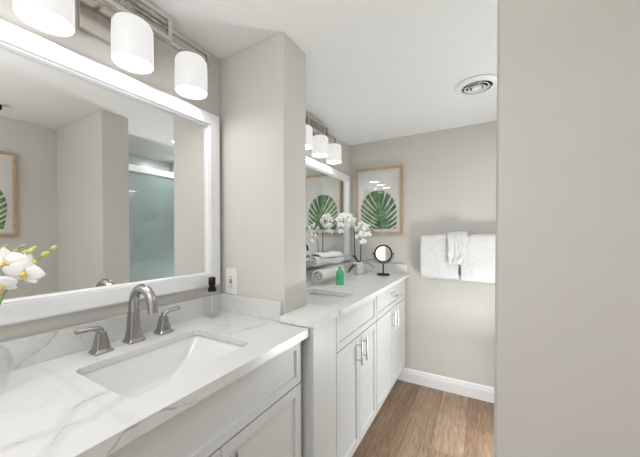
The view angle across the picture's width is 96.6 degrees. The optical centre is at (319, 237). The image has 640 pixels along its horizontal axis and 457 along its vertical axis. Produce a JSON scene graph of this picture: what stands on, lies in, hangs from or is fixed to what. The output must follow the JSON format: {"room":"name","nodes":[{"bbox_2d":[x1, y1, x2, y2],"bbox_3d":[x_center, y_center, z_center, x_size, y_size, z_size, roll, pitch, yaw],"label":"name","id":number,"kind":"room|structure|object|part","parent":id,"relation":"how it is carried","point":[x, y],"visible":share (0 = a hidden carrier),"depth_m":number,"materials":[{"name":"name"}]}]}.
{"room":"bathroom","nodes":[
{"label":"bathroom","id":0,"kind":"room"},
{"bbox_2d":[0,0,348,341],"bbox_3d":[-0.779,0.200,0.959,0.100,2.107,4.298,0,0,30],"label":"wall","id":1,"kind":"structure","parent":0,"point":[162,78],"depth_m":1.07,"materials":[{"name":"paint"}]},
{"bbox_2d":[0,19,219,325],"bbox_3d":[-0.686,-0.168,0.988,0.029,0.790,0.834,0,0,30],"label":"wall mirror","id":2,"kind":"object","parent":1,"relation":"attached to","point":[106,167],"visible":1,"depth_m":0.92,"materials":[{"name":"white mirror"}]},
{"bbox_2d":[12,0,209,99],"bbox_3d":[-0.634,-0.695,0.951,0.154,0.247,0.670,0,0,30],"label":"vanity light","id":3,"kind":"object","parent":1,"relation":"attached to","point":[130,37],"visible":1,"depth_m":0.92,"materials":[{"name":"silver metal"}]},
{"bbox_3d":[-0.726,-0.638,0.753,0.119,0.136,0.119,0,0,30],"label":"lamp shade","id":4,"kind":"part","parent":3,"relation":"part of","materials":[{"name":"white glass"}]},
{"bbox_2d":[15,4,72,34],"bbox_3d":[-0.726,-0.575,0.754,0.111,0.003,0.111,0,0,30],"label":"diffuser","id":5,"kind":"object","parent":3,"relation":"attached to","point":[51,19],"depth_m":0.75,"materials":[{"name":"white"}]},
{"bbox_3d":[-0.693,-0.714,0.985,0.019,0.125,0.230,0,0,30],"label":"plate","id":6,"kind":"part","parent":3,"relation":"part of","materials":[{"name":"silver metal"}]},
{"bbox_3d":[-0.618,-0.639,0.943,0.119,0.136,0.119,0,0,30],"label":"lamp shade","id":7,"kind":"part","parent":3,"relation":"part of","materials":[{"name":"white glass"}]},
{"bbox_2d":[112,53,152,72],"bbox_3d":[-0.618,-0.577,0.943,0.111,0.003,0.111,0,0,30],"label":"diffuser","id":8,"kind":"object","parent":3,"relation":"attached to","point":[131,62],"depth_m":0.94,"materials":[{"name":"white"}]},
{"bbox_3d":[-0.638,-0.775,0.953,0.031,0.087,0.284,0,0,30],"label":"short frame","id":9,"kind":"part","parent":3,"relation":"part of","materials":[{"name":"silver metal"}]},
{"bbox_3d":[-0.667,-0.770,0.970,0.044,0.063,0.670,0,0,30],"label":"long frame","id":10,"kind":"part","parent":3,"relation":"part of","materials":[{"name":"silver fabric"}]},
{"bbox_2d":[176,85,205,98],"bbox_3d":[-0.511,-0.579,1.133,0.111,0.003,0.111,0,0,30],"label":"diffuser","id":11,"kind":"object","parent":3,"relation":"attached to","point":[187,91],"depth_m":1.13,"materials":[{"name":"white"}]},
{"bbox_3d":[-0.511,-0.641,1.133,0.119,0.136,0.119,0,0,30],"label":"lamp shade","id":12,"kind":"part","parent":3,"relation":"part of","materials":[{"name":"white glass"}]},
{"bbox_2d":[0,293,221,373],"bbox_3d":[-0.680,0.312,1.007,0.018,0.080,0.847,0,0,30],"label":"backsplash","id":13,"kind":"structure","parent":1,"relation":"attached to","point":[34,349],"depth_m":0.88,"materials":[{"name":"stone"}]},
{"bbox_2d":[306,114,340,163],"bbox_3d":[-0.015,-0.704,2.043,0.154,0.247,0.670,0,0,30],"label":"vanity light","id":14,"kind":"object","parent":1,"relation":"attached to","point":[316,141],"visible":0.81,"depth_m":2.01,"materials":[{"name":"silver metal"}]},
{"bbox_3d":[-0.107,-0.647,1.845,0.119,0.136,0.119,0,0,30],"label":"lamp shade","id":15,"kind":"part","parent":14,"relation":"part of","materials":[{"name":"white glass"}]},
{"bbox_3d":[-0.019,-0.784,2.045,0.031,0.087,0.284,0,0,30],"label":"short frame","id":16,"kind":"part","parent":14,"relation":"part of","materials":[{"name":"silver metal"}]},
{"bbox_3d":[0.000,-0.648,2.035,0.119,0.136,0.119,0,0,30],"label":"lamp shade","id":17,"kind":"part","parent":14,"relation":"part of","materials":[{"name":"white glass"}]},
{"bbox_2d":[312,153,327,156],"bbox_3d":[0.001,-0.586,2.035,0.111,0.003,0.111,0,0,30],"label":"diffuser","id":18,"kind":"object","parent":14,"relation":"attached to","point":[313,154],"depth_m":2.03,"materials":[{"name":"white glass"}]},
{"bbox_3d":[-0.049,-0.779,2.061,0.044,0.063,0.670,0,0,30],"label":"long frame","id":19,"kind":"part","parent":14,"relation":"part of","materials":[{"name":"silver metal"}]},
{"bbox_3d":[0.108,-0.650,2.224,0.119,0.136,0.119,0,0,30],"label":"lamp shade","id":20,"kind":"part","parent":14,"relation":"part of","materials":[{"name":"white glass"}]},
{"bbox_2d":[327,161,340,163],"bbox_3d":[0.108,-0.588,2.225,0.111,0.003,0.111,0,0,30],"label":"diffuser","id":21,"kind":"object","parent":14,"relation":"attached to","point":[328,162],"depth_m":2.24,"materials":[{"name":"white glass"}]},
{"bbox_2d":[306,262,349,281],"bbox_3d":[-0.050,0.277,2.120,0.018,0.076,1.357,0,0,30],"label":"backsplash","id":22,"kind":"structure","parent":1,"relation":"attached to","point":[346,265],"depth_m":2.23,"materials":[{"name":"white stone"}]},
{"bbox_2d":[306,156,350,267],"bbox_3d":[-0.038,-0.177,2.132,0.029,0.790,1.275,0,0,30],"label":"wall mirror","id":23,"kind":"object","parent":1,"relation":"attached to","point":[327,188],"visible":0.41,"depth_m":2.29,"materials":[{"name":"white mirror"}]},
{"bbox_2d":[220,32,305,314],"bbox_3d":[-0.272,0.196,1.364,0.382,2.107,0.171,0,0,30],"label":"wall column","id":24,"kind":"structure","parent":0,"point":[263,84],"depth_m":1.26,"materials":[{"name":"paint"}]},
{"bbox_2d":[226,268,237,294],"bbox_3d":[-0.417,0.207,1.341,0.074,0.120,0.010,0,0,30],"label":"wall outlet","id":25,"kind":"object","parent":24,"relation":"attached to","point":[231,273],"visible":1,"depth_m":1.34,"materials":[{"name":"plastic"}]},
{"bbox_2d":[228,274,233,288],"bbox_3d":[-0.418,0.207,1.339,0.035,0.070,0.003,0,0,30],"label":"socket","id":26,"kind":"object","parent":25,"relation":"attached to","point":[230,276],"depth_m":1.34,"materials":[{"name":"plastic"}]},
{"bbox_2d":[132,0,497,145],"bbox_3d":[0.263,-0.901,0.359,2.500,0.100,4.298,0,0,30],"label":"ceiling","id":27,"kind":"structure","parent":0,"point":[377,70],"depth_m":1.30,"materials":[{"name":"paint"}]},
{"bbox_2d":[455,74,496,95],"bbox_3d":[0.886,-0.846,1.611,0.220,0.029,0.220,0,0,30],"label":"ceiling vent","id":28,"kind":"object","parent":27,"relation":"in","point":[475,85],"visible":0.98,"depth_m":1.59,"materials":[{"name":"paint"}]},
{"bbox_2d":[349,121,496,386],"bbox_3d":[0.891,0.186,2.425,1.360,2.107,0.100,0,0,30],"label":"wall","id":29,"kind":"structure","parent":0,"point":[449,175],"depth_m":2.31,"materials":[{"name":"paint"}]},
{"bbox_2d":[356,164,402,233],"bbox_3d":[0.524,-0.324,2.554,0.428,0.595,0.028,0,0,30],"label":"framed print","id":30,"kind":"object","parent":29,"relation":"attached to","point":[379,190],"visible":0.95,"depth_m":2.54,"materials":[{"name":"paper"}]},
{"bbox_2d":[397,367,493,402],"bbox_3d":[1.066,1.185,2.268,0.898,0.112,0.016,0,0,30],"label":"baseboard","id":31,"kind":"structure","parent":29,"relation":"attached to","point":[460,387],"depth_m":2.28,"materials":[{"name":"white wood"}]},
{"bbox_3d":[1.105,0.001,2.202,0.683,0.043,0.073,0,0,30],"label":"towel bar","id":32,"kind":"object","parent":29,"relation":"attached to","visible":0},
{"bbox_2d":[420,234,458,279],"bbox_3d":[0.945,0.153,2.255,0.287,0.352,0.059,0,0,30],"label":"towel","id":33,"kind":"object","parent":32,"relation":"hanging from","point":[433,248],"visible":0.78,"depth_m":2.25,"materials":[{"name":"white fabric"}]},
{"bbox_2d":[447,231,468,264],"bbox_3d":[1.057,0.084,2.184,0.147,0.255,0.112,0,0,30],"label":"towel","id":34,"kind":"object","parent":32,"relation":"hanging from","point":[457,241],"visible":0.99,"depth_m":2.15,"materials":[{"name":"white fabric"}]},
{"bbox_2d":[460,234,495,282],"bbox_3d":[1.200,0.157,2.110,0.294,0.359,0.059,0,0,30],"label":"towel","id":35,"kind":"object","parent":32,"relation":"hanging from","point":[480,248],"visible":0.66,"depth_m":2.10,"materials":[{"name":"white fabric"}]},
{"bbox_2d":[352,380,493,456],"bbox_3d":[0.268,1.306,0.375,2.500,0.100,4.298,0,0,30],"label":"floor","id":36,"kind":"structure","parent":0,"point":[414,420],"depth_m":1.87,"materials":[{"name":"brown wood"}]},
{"bbox_2d":[106,342,300,456],"bbox_3d":[-0.464,0.820,0.868,0.532,0.868,0.770,0,0,30],"label":"vanity cabinet","id":37,"kind":"object","parent":36,"relation":"on","point":[257,414],"visible":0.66,"depth_m":0.83,"materials":[{"name":"white wood"}]},
{"bbox_2d":[0,293,309,456],"bbox_3d":[-0.460,0.328,0.883,0.524,0.110,0.847,0,0,30],"label":"countertop","id":38,"kind":"structure","parent":37,"relation":"on","point":[48,408],"depth_m":0.73,"materials":[{"name":"stone"}]},
{"bbox_2d":[0,339,14,388],"bbox_3d":[-0.767,0.296,0.639,0.112,0.116,0.112,0,0,30],"label":"glass vase","id":39,"kind":"object","parent":38,"relation":"on","point":[0,339],"visible":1,"depth_m":0.67,"materials":[{"name":"clear glass"}]},
{"bbox_2d":[0,245,56,304],"bbox_3d":[-0.735,0.180,0.684,0.069,0.316,0.158,0,1,43],"label":"orchid","id":40,"kind":"object","parent":39,"relation":"in","point":[16,266],"visible":1,"depth_m":0.67,"materials":[{"name":"white plant"}]},
{"bbox_2d":[74,284,180,355],"bbox_3d":[-0.588,0.254,0.943,0.154,0.197,0.326,0,0,30],"label":"faucet","id":41,"kind":"object","parent":38,"relation":"on","point":[101,344],"visible":1,"depth_m":0.94,"materials":[{"name":"silver metal"}]},
{"bbox_3d":[-0.689,0.284,0.855,0.022,0.029,0.072,0,0,30],"label":"lever","id":42,"kind":"part","parent":41,"relation":"part of","materials":[{"name":"silver metal"}]},
{"bbox_3d":[-0.675,0.323,0.879,0.052,0.060,0.052,0,0,30],"label":"handle","id":43,"kind":"part","parent":41,"relation":"part of","materials":[{"name":"silver metal"}]},
{"bbox_3d":[-0.632,0.302,0.967,0.054,0.100,0.054,0,0,30],"label":"spout","id":44,"kind":"part","parent":41,"relation":"part of","materials":[{"name":"silver metal"}]},
{"bbox_3d":[-0.583,0.205,0.939,0.142,0.099,0.029,0,0,30],"label":"spout","id":45,"kind":"part","parent":41,"relation":"part of","materials":[{"name":"silver metal"}]},
{"bbox_3d":[-0.577,0.322,1.052,0.052,0.060,0.052,0,0,30],"label":"handle","id":46,"kind":"part","parent":41,"relation":"part of","materials":[{"name":"silver metal"}]},
{"bbox_3d":[-0.563,0.283,1.076,0.022,0.029,0.072,0,0,30],"label":"lever","id":47,"kind":"part","parent":41,"relation":"part of","materials":[{"name":"silver metal"}]},
{"bbox_2d":[81,335,243,397],"bbox_3d":[-0.441,0.440,0.852,0.312,0.137,0.408,0,0,30],"label":"sink","id":48,"kind":"object","parent":38,"relation":"in","point":[137,375],"visible":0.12,"depth_m":0.95,"materials":[{"name":"white ceramic"}]},
{"bbox_2d":[204,277,216,317],"bbox_3d":[-0.477,0.263,1.248,0.058,0.173,0.070,0,0,24],"label":"soap dispenser","id":49,"kind":"object","parent":38,"relation":"on","point":[211,280],"visible":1,"depth_m":1.25,"materials":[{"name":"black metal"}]},
{"bbox_3d":[-0.362,0.850,0.590,0.020,0.587,0.380,0,0,30],"label":"door","id":50,"kind":"part","parent":37,"relation":"part of","materials":[{"name":"white wood"}]},
{"bbox_3d":[-0.173,0.847,0.923,0.020,0.587,0.380,0,0,30],"label":"door","id":51,"kind":"part","parent":37,"relation":"part of","materials":[{"name":"white wood"}]},
{"bbox_2d":[281,317,335,456],"bbox_3d":[-0.044,0.799,1.217,0.157,0.904,0.194,0,0,30],"label":"base cabinet","id":52,"kind":"object","parent":36,"relation":"on","point":[318,351],"visible":0.44,"depth_m":1.13,"materials":[{"name":"white wood"}]},
{"bbox_2d":[336,296,375,456],"bbox_3d":[-0.007,0.796,1.641,0.564,0.904,0.560,0,0,30],"label":"vanity cabinet","id":53,"kind":"object","parent":36,"relation":"on","point":[355,329],"visible":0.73,"depth_m":1.48,"materials":[{"name":"white wood"}]},
{"bbox_3d":[0.134,0.809,1.401,0.020,0.570,0.276,0,0,30],"label":"door","id":54,"kind":"part","parent":53,"relation":"part of","materials":[{"name":"white wood"}]},
{"bbox_3d":[0.202,0.433,1.520,0.020,0.167,0.554,0,0,30],"label":"drawer","id":55,"kind":"part","parent":53,"relation":"part of","materials":[{"name":"white wood"}]},
{"bbox_3d":[0.206,0.600,1.478,0.032,0.125,0.010,0,0,30],"label":"handle","id":56,"kind":"part","parent":53,"relation":"part of","materials":[{"name":"silver metal"}]},
{"bbox_3d":[0.242,0.600,1.540,0.032,0.125,0.010,0,0,30],"label":"handle","id":57,"kind":"part","parent":53,"relation":"part of","materials":[{"name":"silver metal"}]},
{"bbox_3d":[0.272,0.807,1.644,0.020,0.570,0.276,0,0,30],"label":"door","id":58,"kind":"part","parent":53,"relation":"part of","materials":[{"name":"white wood"}]},
{"bbox_2d":[365,279,404,433],"bbox_3d":[0.319,0.791,2.217,0.564,0.904,0.759,0,0,30],"label":"vanity cabinet","id":59,"kind":"object","parent":36,"relation":"on","point":[390,304],"visible":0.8,"depth_m":2.03,"materials":[{"name":"white wood"}]},
{"bbox_2d":[280,262,409,328],"bbox_3d":[0.136,0.291,1.895,0.563,0.101,1.566,0,0,30],"label":"countertop","id":60,"kind":"structure","parent":59,"relation":"on","point":[358,289],"depth_m":1.73,"materials":[{"name":"white stone"}]},
{"bbox_2d":[306,293,346,305],"bbox_3d":[-0.011,0.411,1.537,0.329,0.132,0.369,0,0,30],"label":"sink","id":61,"kind":"object","parent":60,"relation":"in","point":[311,298],"visible":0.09,"depth_m":1.70,"materials":[{"name":"white ceramic"}]},
{"bbox_2d":[311,265,344,284],"bbox_3d":[0.068,0.264,2.033,0.091,0.098,0.377,0,0,28],"label":"rolled towel","id":62,"kind":"object","parent":60,"relation":"on","point":[320,276],"visible":0.8,"depth_m":1.91,"materials":[{"name":"white fabric"}]},
{"bbox_2d":[308,251,343,265],"bbox_3d":[0.052,0.154,2.059,0.096,0.095,0.377,0,0,33],"label":"rolled towel","id":63,"kind":"object","parent":62,"relation":"on","point":[333,257],"visible":1,"depth_m":1.99,"materials":[{"name":"white fabric"}]},
{"bbox_2d":[336,267,343,284],"bbox_3d":[0.133,0.257,1.901,0.053,0.118,0.036,0,0,2],"label":"bottle","id":64,"kind":"object","parent":60,"relation":"on","point":[339,273],"visible":1,"depth_m":1.88,"materials":[{"name":"plastic"}]},
{"bbox_2d":[335,212,374,273],"bbox_3d":[0.302,0.049,2.393,0.338,0.526,0.167,0,0,30],"label":"potted orchid","id":65,"kind":"object","parent":60,"relation":"on","point":[358,266],"visible":1,"depth_m":2.38,"materials":[{"name":"plant"}]},
{"bbox_3d":[0.249,0.018,2.426,0.144,0.408,0.016,0,0,12],"label":"stem","id":66,"kind":"part","parent":65,"relation":"part of","materials":[{"name":"green plant"}]},
{"bbox_3d":[0.330,0.259,2.415,0.098,0.104,0.098,0,0,30],"label":"pot","id":67,"kind":"part","parent":65,"relation":"part of","materials":[{"name":"white ceramic"}]},
{"bbox_2d":[372,245,393,275],"bbox_3d":[0.520,0.187,2.346,0.152,0.250,0.108,0,1,42],"label":"makeup mirror","id":68,"kind":"object","parent":60,"relation":"on","point":[382,253],"visible":1,"depth_m":2.34,"materials":[{"name":"black metal"}]},
{"bbox_3d":[0.436,0.804,1.934,0.020,0.570,0.375,0,0,30],"label":"door","id":69,"kind":"part","parent":59,"relation":"part of","materials":[{"name":"white wood"}]},
{"bbox_3d":[0.529,0.428,2.095,0.020,0.167,0.753,0,0,30],"label":"drawer","id":70,"kind":"part","parent":59,"relation":"part of","materials":[{"name":"white wood"}]},
{"bbox_3d":[0.568,0.595,2.116,0.032,0.125,0.010,0,0,30],"label":"handle","id":71,"kind":"part","parent":59,"relation":"part of","materials":[{"name":"silver metal"}]},
{"bbox_3d":[0.623,0.801,2.263,0.020,0.570,0.375,0,0,30],"label":"door","id":72,"kind":"part","parent":59,"relation":"part of","materials":[{"name":"white wood"}]},
{"bbox_2d":[494,0,639,456],"bbox_3d":[1.035,0.199,0.605,1.136,2.107,0.171,0,0,30],"label":"wall","id":73,"kind":"structure","parent":0,"point":[567,363],"depth_m":0.73,"materials":[{"name":"paint"}]}
]}

